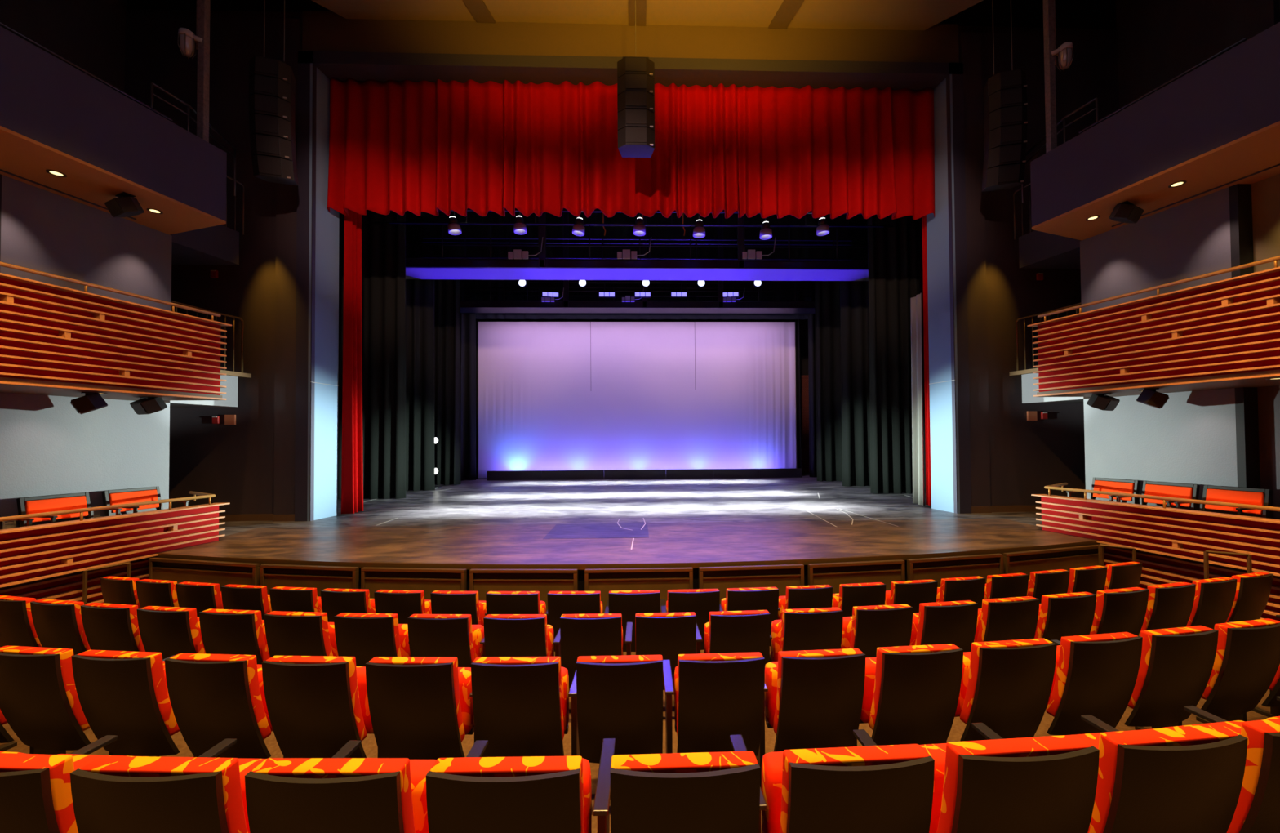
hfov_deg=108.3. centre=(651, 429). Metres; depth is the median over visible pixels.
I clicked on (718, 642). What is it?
cushion
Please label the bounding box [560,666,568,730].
seat cushion
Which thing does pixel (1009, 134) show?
grille
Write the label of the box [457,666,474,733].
seat cushion
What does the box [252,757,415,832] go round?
cushion
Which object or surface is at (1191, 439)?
wall
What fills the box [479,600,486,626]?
seat cushion
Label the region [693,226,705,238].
hood
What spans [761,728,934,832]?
seat
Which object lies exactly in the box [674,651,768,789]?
seat
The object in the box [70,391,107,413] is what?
speaker
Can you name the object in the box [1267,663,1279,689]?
cushion
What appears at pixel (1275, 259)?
handrail
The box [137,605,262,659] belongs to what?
seat
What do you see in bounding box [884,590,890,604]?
seat cushion
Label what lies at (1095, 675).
seat
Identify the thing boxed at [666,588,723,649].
seat
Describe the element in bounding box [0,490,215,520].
handrail
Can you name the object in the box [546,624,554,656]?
seat cushion
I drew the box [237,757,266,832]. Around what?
seat cushion
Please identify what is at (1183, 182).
recessed light
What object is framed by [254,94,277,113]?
grille
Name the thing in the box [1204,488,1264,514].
cushion
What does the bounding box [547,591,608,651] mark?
seat
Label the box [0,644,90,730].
cushion
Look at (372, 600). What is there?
seat cushion
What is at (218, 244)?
wall
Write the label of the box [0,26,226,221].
wall
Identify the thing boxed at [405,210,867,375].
wall
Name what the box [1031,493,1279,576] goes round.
parapet
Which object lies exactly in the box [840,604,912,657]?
seat
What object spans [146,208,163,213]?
recessed light
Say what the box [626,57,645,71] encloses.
grille
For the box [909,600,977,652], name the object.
seat
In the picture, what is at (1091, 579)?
seat
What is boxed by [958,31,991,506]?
wall
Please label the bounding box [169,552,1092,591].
wall
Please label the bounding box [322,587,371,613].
cushion
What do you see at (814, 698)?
seat
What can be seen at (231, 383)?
wall
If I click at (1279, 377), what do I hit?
recessed light
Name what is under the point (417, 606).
cushion
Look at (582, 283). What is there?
lamp
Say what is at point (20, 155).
soffit
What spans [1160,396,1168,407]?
grille
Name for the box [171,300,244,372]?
guard rail
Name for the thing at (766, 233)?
hood
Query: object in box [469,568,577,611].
panel
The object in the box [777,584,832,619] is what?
seat
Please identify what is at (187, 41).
glass jar
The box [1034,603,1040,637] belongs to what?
seat cushion
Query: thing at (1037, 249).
wall
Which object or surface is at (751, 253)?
cluster
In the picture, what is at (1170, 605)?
seat
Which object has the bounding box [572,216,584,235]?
work light
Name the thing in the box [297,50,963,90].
lintel
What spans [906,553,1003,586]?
panel
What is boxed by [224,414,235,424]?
wall plate
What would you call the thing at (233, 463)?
wall
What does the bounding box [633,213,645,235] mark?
work light
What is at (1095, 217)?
recessed light
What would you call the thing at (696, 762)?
cushion
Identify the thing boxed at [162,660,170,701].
seat cushion
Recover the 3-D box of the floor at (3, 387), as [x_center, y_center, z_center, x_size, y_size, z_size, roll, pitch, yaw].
[-8.833,-0.595,2.098,2.053,0.078,8.317,-1,-1,10]
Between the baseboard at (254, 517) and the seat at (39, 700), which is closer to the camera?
the seat at (39, 700)
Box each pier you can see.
[294,51,316,520]
[946,62,971,513]
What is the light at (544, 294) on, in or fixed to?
attached to the bridge at (643, 306)
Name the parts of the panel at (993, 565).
rail, infill panel, rail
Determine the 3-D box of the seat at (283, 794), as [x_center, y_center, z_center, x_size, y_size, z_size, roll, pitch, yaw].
[-1.042,1.615,1.804,0.583,0.951,0.654,0,-1,1]
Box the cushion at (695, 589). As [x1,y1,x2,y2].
[667,588,719,591]
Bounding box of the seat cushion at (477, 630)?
[471,624,484,657]
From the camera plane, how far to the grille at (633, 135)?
8.28 m
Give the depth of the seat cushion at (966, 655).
3.07 m
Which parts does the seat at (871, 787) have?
armrest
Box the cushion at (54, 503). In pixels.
[24,495,88,522]
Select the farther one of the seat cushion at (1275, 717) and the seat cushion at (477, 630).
the seat cushion at (477, 630)
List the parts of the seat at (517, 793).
armrest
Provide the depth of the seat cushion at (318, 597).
5.26 m
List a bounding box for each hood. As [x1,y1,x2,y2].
[447,222,462,235]
[513,222,526,234]
[572,224,584,235]
[633,224,645,235]
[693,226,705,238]
[760,227,772,239]
[816,224,829,235]
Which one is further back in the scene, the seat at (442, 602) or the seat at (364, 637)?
the seat at (442, 602)
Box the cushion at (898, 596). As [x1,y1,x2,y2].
[889,578,935,604]
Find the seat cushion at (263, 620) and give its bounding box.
[262,619,270,657]
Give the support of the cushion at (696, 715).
on the seat at (717, 696)
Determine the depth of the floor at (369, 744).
3.47 m
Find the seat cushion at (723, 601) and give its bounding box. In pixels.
[720,597,725,610]
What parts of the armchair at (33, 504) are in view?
leg, armrest, leg, leg, armrest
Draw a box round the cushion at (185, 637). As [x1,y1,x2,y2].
[141,605,204,653]
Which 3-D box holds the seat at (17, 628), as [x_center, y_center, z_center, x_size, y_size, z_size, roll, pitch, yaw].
[-5.944,2.058,4.586,0.579,0.951,0.654,-1,-1,12]
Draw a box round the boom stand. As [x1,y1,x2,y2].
[434,436,441,488]
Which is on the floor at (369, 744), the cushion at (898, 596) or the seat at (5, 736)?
the seat at (5, 736)
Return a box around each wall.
[0,0,126,95]
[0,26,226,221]
[0,174,172,528]
[0,559,157,604]
[124,0,1119,514]
[163,374,238,407]
[169,224,239,264]
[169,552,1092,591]
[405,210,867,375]
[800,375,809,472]
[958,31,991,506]
[1018,230,1081,268]
[1021,373,1090,403]
[1030,22,1279,226]
[1080,186,1237,511]
[1103,546,1279,621]
[1115,0,1279,111]
[1251,173,1279,519]
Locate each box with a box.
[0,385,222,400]
[0,553,154,593]
[1036,382,1229,396]
[1100,541,1279,582]
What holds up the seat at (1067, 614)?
on the floor at (369, 744)
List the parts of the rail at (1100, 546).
post, handrail, post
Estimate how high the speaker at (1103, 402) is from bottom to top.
0.283 m
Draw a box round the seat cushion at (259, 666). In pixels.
[257,663,273,730]
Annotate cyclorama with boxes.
[477,321,796,478]
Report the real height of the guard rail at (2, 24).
0.087 m
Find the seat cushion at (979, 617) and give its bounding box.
[973,608,982,642]
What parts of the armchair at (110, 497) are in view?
leg, armrest, frame, leg, armrest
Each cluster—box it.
[507,236,543,259]
[541,287,564,302]
[617,236,651,258]
[622,287,644,302]
[723,288,744,302]
[742,237,776,259]
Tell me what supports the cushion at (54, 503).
on the armchair at (33, 504)
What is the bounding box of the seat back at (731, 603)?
[725,586,777,610]
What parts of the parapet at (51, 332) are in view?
cap rail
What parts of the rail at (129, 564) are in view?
post, handrail, post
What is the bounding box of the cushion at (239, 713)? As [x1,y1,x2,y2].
[169,653,271,739]
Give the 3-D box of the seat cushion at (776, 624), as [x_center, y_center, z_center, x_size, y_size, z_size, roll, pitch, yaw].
[1.344,1.923,4.194,0.495,0.390,0.145,0,-1,-5]
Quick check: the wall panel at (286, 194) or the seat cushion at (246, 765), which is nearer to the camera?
the seat cushion at (246, 765)
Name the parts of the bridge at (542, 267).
post, post, post, post, post, rail, rail, rail, rail, rail, post, post, post, post, post, post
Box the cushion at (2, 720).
[0,708,7,724]
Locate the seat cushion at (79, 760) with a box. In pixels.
[57,753,127,770]
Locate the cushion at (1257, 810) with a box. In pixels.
[1226,717,1279,832]
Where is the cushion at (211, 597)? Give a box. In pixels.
[178,581,223,608]
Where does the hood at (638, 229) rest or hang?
attached to the work light at (639, 229)
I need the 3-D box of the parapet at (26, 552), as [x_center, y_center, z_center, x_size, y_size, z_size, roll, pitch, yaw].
[-7.676,1.388,2.798,0.225,0.615,9.355,-1,-1,10]
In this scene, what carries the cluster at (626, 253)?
attached to the bridge at (542, 267)
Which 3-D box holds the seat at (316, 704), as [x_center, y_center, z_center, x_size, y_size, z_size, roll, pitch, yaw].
[-1.956,1.825,2.959,0.585,0.951,0.654,0,-1,3]
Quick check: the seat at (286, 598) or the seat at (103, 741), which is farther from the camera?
the seat at (286, 598)
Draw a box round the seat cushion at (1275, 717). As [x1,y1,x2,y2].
[1266,715,1279,719]
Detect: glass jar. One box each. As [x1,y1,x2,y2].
[178,33,195,57]
[1057,48,1071,70]
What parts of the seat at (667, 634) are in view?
armrest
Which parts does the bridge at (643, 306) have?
post, post, rail, rail, rail, rail, rail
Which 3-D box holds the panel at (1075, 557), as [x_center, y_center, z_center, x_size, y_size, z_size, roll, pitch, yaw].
[5.730,2.165,6.551,1.837,0.965,0.061,0,-1,-15]
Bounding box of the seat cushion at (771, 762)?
[761,751,783,832]
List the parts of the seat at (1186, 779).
armrest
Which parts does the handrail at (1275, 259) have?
post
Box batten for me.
[373,208,893,226]
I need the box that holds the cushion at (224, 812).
[80,755,248,832]
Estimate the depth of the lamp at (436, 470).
15.10 m
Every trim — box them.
[0,168,136,220]
[0,173,1,257]
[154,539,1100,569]
[220,369,251,377]
[1008,368,1038,375]
[1111,163,1279,226]
[1228,183,1253,277]
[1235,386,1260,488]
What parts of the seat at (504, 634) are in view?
armrest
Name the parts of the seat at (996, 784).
armrest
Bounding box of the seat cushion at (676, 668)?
[674,666,677,725]
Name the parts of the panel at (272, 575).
rail, infill panel, rail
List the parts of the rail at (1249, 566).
post, handrail, post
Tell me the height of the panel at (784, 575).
0.965 m
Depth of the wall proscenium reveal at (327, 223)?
9.41 m
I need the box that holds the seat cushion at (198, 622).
[197,616,205,653]
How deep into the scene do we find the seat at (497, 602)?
4.83 m
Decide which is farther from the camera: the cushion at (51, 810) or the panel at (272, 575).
the panel at (272, 575)
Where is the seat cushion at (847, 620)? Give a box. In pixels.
[840,616,852,648]
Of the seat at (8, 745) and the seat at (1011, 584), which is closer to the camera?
the seat at (8, 745)
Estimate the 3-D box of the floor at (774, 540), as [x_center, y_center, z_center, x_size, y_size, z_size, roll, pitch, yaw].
[-0.324,1.851,13.040,22.000,0.103,14.450,0,-1,-2]
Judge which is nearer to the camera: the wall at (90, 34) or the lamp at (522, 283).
the wall at (90, 34)
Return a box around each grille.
[70,401,79,413]
[105,199,122,215]
[129,403,147,413]
[254,57,278,75]
[254,75,277,93]
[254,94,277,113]
[254,114,278,133]
[255,135,279,154]
[257,156,281,175]
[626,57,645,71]
[626,75,645,88]
[626,92,646,106]
[626,110,646,124]
[626,128,646,142]
[997,164,1020,182]
[1000,70,1022,87]
[1000,88,1022,105]
[1000,106,1022,124]
[1000,125,1022,142]
[1000,145,1021,162]
[1104,400,1119,409]
[1128,206,1143,222]
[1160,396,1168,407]
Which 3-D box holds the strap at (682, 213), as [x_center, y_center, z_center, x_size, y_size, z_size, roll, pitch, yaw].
[0.994,-6.800,14.059,0.090,1.799,0.040,0,-1,-2]
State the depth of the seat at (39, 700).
2.84 m
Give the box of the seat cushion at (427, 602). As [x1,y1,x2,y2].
[424,599,431,613]
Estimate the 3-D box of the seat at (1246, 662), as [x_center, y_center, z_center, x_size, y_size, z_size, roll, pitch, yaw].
[4.071,1.792,3.388,0.579,0.951,0.654,0,-1,-10]
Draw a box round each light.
[45,169,66,177]
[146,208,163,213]
[447,211,462,235]
[513,211,526,234]
[542,291,559,298]
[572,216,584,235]
[598,291,615,297]
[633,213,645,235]
[634,291,651,297]
[670,291,687,297]
[693,213,705,238]
[721,291,738,297]
[760,217,772,239]
[816,216,829,235]
[1085,215,1100,221]
[1168,180,1186,187]
[1266,377,1279,379]
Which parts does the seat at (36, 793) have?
armrest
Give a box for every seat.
[0,595,42,647]
[0,644,175,756]
[0,646,41,751]
[0,708,77,754]
[0,734,117,754]
[0,737,236,832]
[30,598,91,654]
[70,739,361,832]
[71,649,197,756]
[80,602,145,651]
[100,575,140,608]
[135,578,179,608]
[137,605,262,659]
[164,653,284,758]
[175,581,269,616]
[199,608,270,664]
[221,583,271,619]
[244,739,488,832]
[262,655,381,757]
[263,610,338,657]
[269,586,322,612]
[320,587,375,622]
[333,612,410,666]
[365,656,477,759]
[373,589,431,623]
[407,613,485,666]
[426,737,615,832]
[430,590,486,626]
[471,656,579,756]
[483,613,561,666]
[485,591,548,624]
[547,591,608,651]
[560,613,632,689]
[576,654,674,763]
[608,589,666,651]
[610,733,767,832]
[635,611,702,689]
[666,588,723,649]
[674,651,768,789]
[703,609,772,695]
[720,586,780,661]
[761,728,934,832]
[764,648,865,751]
[771,607,843,661]
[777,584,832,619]
[831,582,885,616]
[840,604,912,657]
[859,643,963,745]
[884,578,937,613]
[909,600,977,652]
[920,722,1099,832]
[936,575,985,608]
[954,637,1057,741]
[973,595,1039,642]
[983,572,1028,599]
[1026,568,1070,603]
[1034,591,1096,640]
[1045,631,1142,734]
[1066,564,1106,594]
[1074,714,1247,832]
[1089,586,1148,635]
[1103,560,1142,589]
[1124,625,1218,729]
[1138,582,1195,635]
[1160,705,1279,832]
[1186,576,1236,629]
[1195,617,1279,723]
[1225,571,1272,622]
[1227,621,1279,717]
[1266,695,1279,719]
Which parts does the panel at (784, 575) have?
rail, infill panel, rail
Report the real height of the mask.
0.360 m
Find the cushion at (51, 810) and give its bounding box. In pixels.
[0,752,78,832]
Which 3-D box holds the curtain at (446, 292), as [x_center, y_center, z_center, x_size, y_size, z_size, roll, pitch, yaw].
[-8.150,-1.899,16.035,2.983,7.590,0.298,0,-1,-2]
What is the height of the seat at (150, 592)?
0.951 m
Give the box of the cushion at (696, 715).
[676,651,763,735]
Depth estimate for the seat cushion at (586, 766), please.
1.80 m
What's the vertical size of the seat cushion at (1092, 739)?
0.390 m
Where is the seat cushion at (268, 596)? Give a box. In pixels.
[267,594,271,612]
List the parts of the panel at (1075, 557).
rail, rail, infill panel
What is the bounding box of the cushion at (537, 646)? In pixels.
[484,613,548,656]
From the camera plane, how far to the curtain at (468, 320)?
17.82 m
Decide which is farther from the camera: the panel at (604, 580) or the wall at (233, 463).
the wall at (233, 463)
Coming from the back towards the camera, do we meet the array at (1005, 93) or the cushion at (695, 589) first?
the array at (1005, 93)
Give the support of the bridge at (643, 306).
hanging from the ceiling
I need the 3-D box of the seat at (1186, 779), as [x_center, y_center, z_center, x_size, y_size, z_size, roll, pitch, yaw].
[1.928,1.597,1.940,0.579,0.951,0.654,0,-1,-6]
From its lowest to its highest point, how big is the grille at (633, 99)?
0.240 m
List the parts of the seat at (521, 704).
armrest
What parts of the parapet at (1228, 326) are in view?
cap rail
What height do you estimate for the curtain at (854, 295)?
7.590 m
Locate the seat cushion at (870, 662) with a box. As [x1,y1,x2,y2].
[860,657,875,722]
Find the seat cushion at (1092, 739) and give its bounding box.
[1074,730,1119,748]
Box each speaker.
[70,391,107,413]
[104,191,144,217]
[129,396,167,414]
[1086,392,1119,410]
[1108,200,1143,222]
[1136,387,1168,408]
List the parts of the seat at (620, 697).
armrest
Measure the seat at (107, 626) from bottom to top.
0.951 m
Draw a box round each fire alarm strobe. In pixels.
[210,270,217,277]
[212,415,219,423]
[1035,272,1043,279]
[1040,411,1048,418]
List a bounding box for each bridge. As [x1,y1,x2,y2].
[405,212,868,280]
[460,208,815,313]
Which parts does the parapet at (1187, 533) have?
cap rail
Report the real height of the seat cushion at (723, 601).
0.390 m
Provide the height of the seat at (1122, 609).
0.951 m
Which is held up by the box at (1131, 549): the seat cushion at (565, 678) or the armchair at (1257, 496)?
the armchair at (1257, 496)
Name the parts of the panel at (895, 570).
rail, rail, infill panel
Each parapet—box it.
[0,272,231,399]
[0,502,230,587]
[1026,266,1279,396]
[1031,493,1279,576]
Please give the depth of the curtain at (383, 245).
12.43 m
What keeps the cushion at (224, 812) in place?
on the seat at (110, 793)
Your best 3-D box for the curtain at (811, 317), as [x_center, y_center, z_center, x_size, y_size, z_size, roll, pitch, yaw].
[7.467,-1.964,18.226,2.476,7.590,0.287,0,-1,-2]
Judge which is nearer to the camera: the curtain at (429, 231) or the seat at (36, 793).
the seat at (36, 793)
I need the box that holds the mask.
[487,467,802,479]
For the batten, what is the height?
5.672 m
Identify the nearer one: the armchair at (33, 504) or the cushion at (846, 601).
the cushion at (846, 601)
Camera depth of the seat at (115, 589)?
5.42 m
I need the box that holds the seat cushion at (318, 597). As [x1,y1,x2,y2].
[317,595,322,612]
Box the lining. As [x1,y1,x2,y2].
[910,293,924,505]
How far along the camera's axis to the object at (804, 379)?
20.32 m
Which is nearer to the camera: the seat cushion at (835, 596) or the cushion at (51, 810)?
the cushion at (51, 810)
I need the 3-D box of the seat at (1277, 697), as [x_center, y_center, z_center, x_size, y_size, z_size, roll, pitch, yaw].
[3.118,1.592,2.084,0.579,0.951,0.654,0,-1,-8]
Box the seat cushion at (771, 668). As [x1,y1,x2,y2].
[764,661,777,726]
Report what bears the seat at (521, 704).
on the floor at (369, 744)
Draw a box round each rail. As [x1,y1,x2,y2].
[0,22,173,121]
[82,561,131,604]
[150,82,235,195]
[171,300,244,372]
[225,174,244,235]
[1013,182,1031,239]
[1015,302,1081,370]
[1021,97,1098,203]
[1078,37,1246,133]
[1097,543,1136,565]
[1203,550,1252,578]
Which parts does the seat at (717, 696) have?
armrest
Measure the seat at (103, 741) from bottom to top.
0.951 m
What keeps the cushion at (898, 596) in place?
on the seat at (911, 593)
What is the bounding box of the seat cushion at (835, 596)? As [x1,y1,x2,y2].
[831,593,839,607]
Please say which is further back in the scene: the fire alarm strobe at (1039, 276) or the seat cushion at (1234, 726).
the fire alarm strobe at (1039, 276)
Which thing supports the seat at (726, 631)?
on the floor at (369, 744)
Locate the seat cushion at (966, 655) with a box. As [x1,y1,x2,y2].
[954,651,970,716]
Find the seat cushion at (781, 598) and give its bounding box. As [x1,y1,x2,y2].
[777,595,786,619]
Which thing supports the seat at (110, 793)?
on the floor at (369, 744)
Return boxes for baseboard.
[218,513,273,520]
[272,514,294,520]
[971,506,991,512]
[991,505,1041,511]
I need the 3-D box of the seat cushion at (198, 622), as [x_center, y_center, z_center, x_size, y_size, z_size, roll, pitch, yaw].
[-4.203,1.963,4.328,0.495,0.390,0.145,-1,-1,8]
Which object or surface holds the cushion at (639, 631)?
on the seat at (667, 634)
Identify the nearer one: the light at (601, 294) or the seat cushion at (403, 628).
the seat cushion at (403, 628)
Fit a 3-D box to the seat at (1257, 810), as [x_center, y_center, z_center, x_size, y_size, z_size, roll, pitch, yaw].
[2.526,1.594,2.006,0.579,0.951,0.654,0,-1,-7]
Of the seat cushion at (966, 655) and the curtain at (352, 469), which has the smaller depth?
the seat cushion at (966, 655)
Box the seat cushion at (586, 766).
[582,757,591,832]
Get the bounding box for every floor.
[0,377,106,391]
[0,646,1270,832]
[161,472,1094,563]
[1141,368,1279,387]
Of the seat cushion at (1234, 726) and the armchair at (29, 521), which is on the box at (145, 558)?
the armchair at (29, 521)
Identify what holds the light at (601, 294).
attached to the bridge at (643, 306)
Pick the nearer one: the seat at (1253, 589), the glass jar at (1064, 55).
the seat at (1253, 589)
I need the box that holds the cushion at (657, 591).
[608,589,660,593]
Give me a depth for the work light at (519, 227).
12.11 m
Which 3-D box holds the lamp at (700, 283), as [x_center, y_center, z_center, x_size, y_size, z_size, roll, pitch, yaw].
[1.831,-5.560,17.064,0.300,0.650,0.300,0,-1,-2]
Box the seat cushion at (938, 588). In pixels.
[936,586,940,601]
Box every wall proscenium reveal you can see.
[306,62,339,520]
[926,74,959,513]
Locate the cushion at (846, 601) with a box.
[838,582,883,608]
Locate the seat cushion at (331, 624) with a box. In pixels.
[328,622,338,656]
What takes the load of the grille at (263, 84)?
attached to the array at (272, 82)
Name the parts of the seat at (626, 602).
armrest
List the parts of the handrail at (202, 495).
post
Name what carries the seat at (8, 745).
on the floor at (369, 744)
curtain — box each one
[337,209,405,498]
[341,208,363,514]
[405,245,435,490]
[419,208,849,319]
[434,279,460,484]
[460,282,475,480]
[795,319,801,467]
[807,284,817,476]
[814,280,842,480]
[840,248,870,486]
[867,214,925,493]
[921,215,931,505]
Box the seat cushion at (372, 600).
[369,598,375,613]
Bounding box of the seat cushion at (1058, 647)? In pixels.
[1045,644,1060,708]
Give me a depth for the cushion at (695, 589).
4.90 m
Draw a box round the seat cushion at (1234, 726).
[1160,720,1244,734]
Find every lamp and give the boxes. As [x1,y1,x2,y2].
[177,27,202,58]
[434,436,439,444]
[434,466,439,474]
[518,280,526,287]
[577,280,586,287]
[641,280,649,287]
[697,280,705,287]
[753,280,761,287]
[1051,41,1073,71]
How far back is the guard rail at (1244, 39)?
6.17 m
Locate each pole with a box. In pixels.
[195,0,210,142]
[1042,0,1057,152]
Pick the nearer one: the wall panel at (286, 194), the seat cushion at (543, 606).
the seat cushion at (543, 606)
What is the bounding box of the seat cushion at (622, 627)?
[622,626,622,654]
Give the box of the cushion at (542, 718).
[472,656,564,739]
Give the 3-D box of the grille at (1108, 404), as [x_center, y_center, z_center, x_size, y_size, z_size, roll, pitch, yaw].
[7.100,-0.384,7.123,0.304,0.139,0.081,0,-1,-27]
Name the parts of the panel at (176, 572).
rail, infill panel, rail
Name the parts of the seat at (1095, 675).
armrest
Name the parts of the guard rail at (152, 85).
post, post, handrail, rail, post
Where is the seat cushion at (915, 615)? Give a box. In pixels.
[909,612,919,645]
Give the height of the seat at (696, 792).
0.951 m
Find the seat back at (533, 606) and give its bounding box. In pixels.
[487,591,540,613]
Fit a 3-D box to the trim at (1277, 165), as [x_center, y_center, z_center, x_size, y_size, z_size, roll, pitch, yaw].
[8.757,-3.481,3.276,0.015,0.040,9.106,0,-1,-14]
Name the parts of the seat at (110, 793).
armrest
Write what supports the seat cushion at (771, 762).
on the seat at (871, 787)
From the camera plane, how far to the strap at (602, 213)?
13.96 m
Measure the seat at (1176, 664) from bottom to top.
0.951 m
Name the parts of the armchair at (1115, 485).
frame, leg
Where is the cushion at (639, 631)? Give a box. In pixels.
[635,611,695,636]
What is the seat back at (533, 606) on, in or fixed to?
on the seat at (497, 602)
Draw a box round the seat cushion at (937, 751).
[920,742,946,832]
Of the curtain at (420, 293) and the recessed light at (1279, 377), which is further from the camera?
the curtain at (420, 293)
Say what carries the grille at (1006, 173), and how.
attached to the array at (1005, 93)
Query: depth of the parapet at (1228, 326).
6.13 m
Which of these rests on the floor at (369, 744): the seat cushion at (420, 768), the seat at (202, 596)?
the seat at (202, 596)
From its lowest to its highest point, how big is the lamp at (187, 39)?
0.412 m
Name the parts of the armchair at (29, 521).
leg, armrest, leg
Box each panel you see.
[148,557,259,591]
[260,563,359,596]
[273,17,302,514]
[360,566,466,599]
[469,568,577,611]
[584,567,693,613]
[698,564,804,604]
[807,559,905,593]
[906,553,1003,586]
[1003,544,1104,579]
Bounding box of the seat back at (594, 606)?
[548,591,600,613]
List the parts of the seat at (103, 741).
armrest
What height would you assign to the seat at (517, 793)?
0.951 m
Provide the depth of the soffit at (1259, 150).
6.37 m
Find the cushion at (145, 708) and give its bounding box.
[76,649,180,735]
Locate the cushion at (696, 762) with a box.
[610,750,757,773]
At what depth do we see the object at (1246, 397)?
6.38 m
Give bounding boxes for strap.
[602,213,605,235]
[682,213,685,235]
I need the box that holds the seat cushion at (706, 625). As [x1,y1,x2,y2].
[703,622,709,653]
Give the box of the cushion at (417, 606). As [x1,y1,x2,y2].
[376,589,426,613]
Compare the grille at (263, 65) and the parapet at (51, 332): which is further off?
the grille at (263, 65)
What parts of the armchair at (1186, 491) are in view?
armrest, leg, frame, leg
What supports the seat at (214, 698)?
on the floor at (369, 744)
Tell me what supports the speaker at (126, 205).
hanging from the soffit at (20, 155)
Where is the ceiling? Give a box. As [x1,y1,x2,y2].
[311,0,983,30]
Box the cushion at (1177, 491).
[1143,484,1193,506]
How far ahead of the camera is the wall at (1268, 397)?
6.28 m
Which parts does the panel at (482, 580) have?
rail, rail, infill panel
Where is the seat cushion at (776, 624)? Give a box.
[771,619,781,661]
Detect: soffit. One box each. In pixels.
[0,125,226,234]
[1031,120,1279,240]
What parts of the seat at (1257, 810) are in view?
armrest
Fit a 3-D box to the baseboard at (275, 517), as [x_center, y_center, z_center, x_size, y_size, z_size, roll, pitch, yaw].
[-7.174,1.712,9.048,0.430,0.130,0.025,0,-1,-2]
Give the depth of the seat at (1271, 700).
3.31 m
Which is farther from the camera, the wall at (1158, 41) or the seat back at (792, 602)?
the wall at (1158, 41)
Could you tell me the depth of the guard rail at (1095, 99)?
7.68 m
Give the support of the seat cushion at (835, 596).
on the seat at (850, 595)
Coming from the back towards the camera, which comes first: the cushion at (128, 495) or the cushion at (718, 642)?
the cushion at (128, 495)
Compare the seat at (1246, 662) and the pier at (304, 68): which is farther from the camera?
the pier at (304, 68)
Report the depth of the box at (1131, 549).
6.02 m
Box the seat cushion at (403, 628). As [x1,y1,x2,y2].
[398,623,410,656]
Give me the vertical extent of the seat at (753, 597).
0.951 m
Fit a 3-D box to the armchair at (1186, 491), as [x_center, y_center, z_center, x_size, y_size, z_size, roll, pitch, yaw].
[7.583,1.219,6.955,0.737,0.847,0.631,0,-1,-14]
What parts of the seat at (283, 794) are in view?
armrest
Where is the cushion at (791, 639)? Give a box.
[779,607,840,650]
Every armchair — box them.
[0,518,34,528]
[16,492,121,526]
[102,485,189,515]
[1066,476,1140,503]
[1115,480,1199,510]
[1173,484,1272,518]
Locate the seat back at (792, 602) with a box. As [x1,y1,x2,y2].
[785,584,831,608]
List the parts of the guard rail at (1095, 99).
post, rail, handrail, post, post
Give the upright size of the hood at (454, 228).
0.243 m
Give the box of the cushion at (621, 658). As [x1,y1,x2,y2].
[577,654,662,662]
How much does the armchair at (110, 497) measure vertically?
0.847 m
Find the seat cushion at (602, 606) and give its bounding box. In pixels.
[600,600,603,613]
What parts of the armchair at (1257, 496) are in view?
leg, armrest, leg, leg, armrest, leg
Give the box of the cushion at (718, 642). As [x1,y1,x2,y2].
[708,609,768,653]
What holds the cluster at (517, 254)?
attached to the bridge at (542, 267)
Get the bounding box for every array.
[248,0,298,185]
[617,0,654,157]
[981,0,1027,191]
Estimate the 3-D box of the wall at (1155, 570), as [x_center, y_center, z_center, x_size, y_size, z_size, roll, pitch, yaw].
[7.864,2.074,2.915,0.196,0.990,8.664,0,-1,-14]
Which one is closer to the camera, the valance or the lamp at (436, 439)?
the valance
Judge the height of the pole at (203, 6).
5.400 m
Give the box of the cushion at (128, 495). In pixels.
[108,488,159,512]
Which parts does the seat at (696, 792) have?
armrest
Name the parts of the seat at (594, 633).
armrest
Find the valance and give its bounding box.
[326,77,934,219]
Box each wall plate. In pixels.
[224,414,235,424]
[1026,410,1037,420]
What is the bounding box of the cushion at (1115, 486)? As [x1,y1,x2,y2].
[1093,480,1134,500]
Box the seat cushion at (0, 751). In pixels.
[0,751,25,753]
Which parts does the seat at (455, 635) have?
armrest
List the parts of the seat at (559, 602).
armrest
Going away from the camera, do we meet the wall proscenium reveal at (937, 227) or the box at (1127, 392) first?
the box at (1127, 392)
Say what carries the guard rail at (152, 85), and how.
attached to the wall at (44, 99)
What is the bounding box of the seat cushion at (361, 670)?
[355,666,373,733]
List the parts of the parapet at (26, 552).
cap rail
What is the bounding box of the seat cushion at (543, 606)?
[539,600,546,613]
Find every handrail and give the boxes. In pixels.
[0,261,221,320]
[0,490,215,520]
[1037,255,1279,320]
[1044,482,1279,511]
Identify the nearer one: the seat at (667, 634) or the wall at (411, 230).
the seat at (667, 634)
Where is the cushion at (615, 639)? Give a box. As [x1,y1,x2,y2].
[560,613,622,646]
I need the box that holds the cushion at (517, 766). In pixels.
[430,755,584,832]
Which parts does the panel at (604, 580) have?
rail, rail, infill panel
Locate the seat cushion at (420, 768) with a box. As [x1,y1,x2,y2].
[408,759,436,832]
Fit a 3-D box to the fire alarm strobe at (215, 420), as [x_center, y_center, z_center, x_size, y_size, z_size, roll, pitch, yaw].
[-8.568,-0.202,9.103,0.120,0.150,0.060,0,-1,-2]
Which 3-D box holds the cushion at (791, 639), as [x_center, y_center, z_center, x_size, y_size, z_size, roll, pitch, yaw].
[1.361,1.794,3.977,0.503,0.541,0.181,0,-1,-5]
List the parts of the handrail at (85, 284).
post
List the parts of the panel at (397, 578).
rail, infill panel, rail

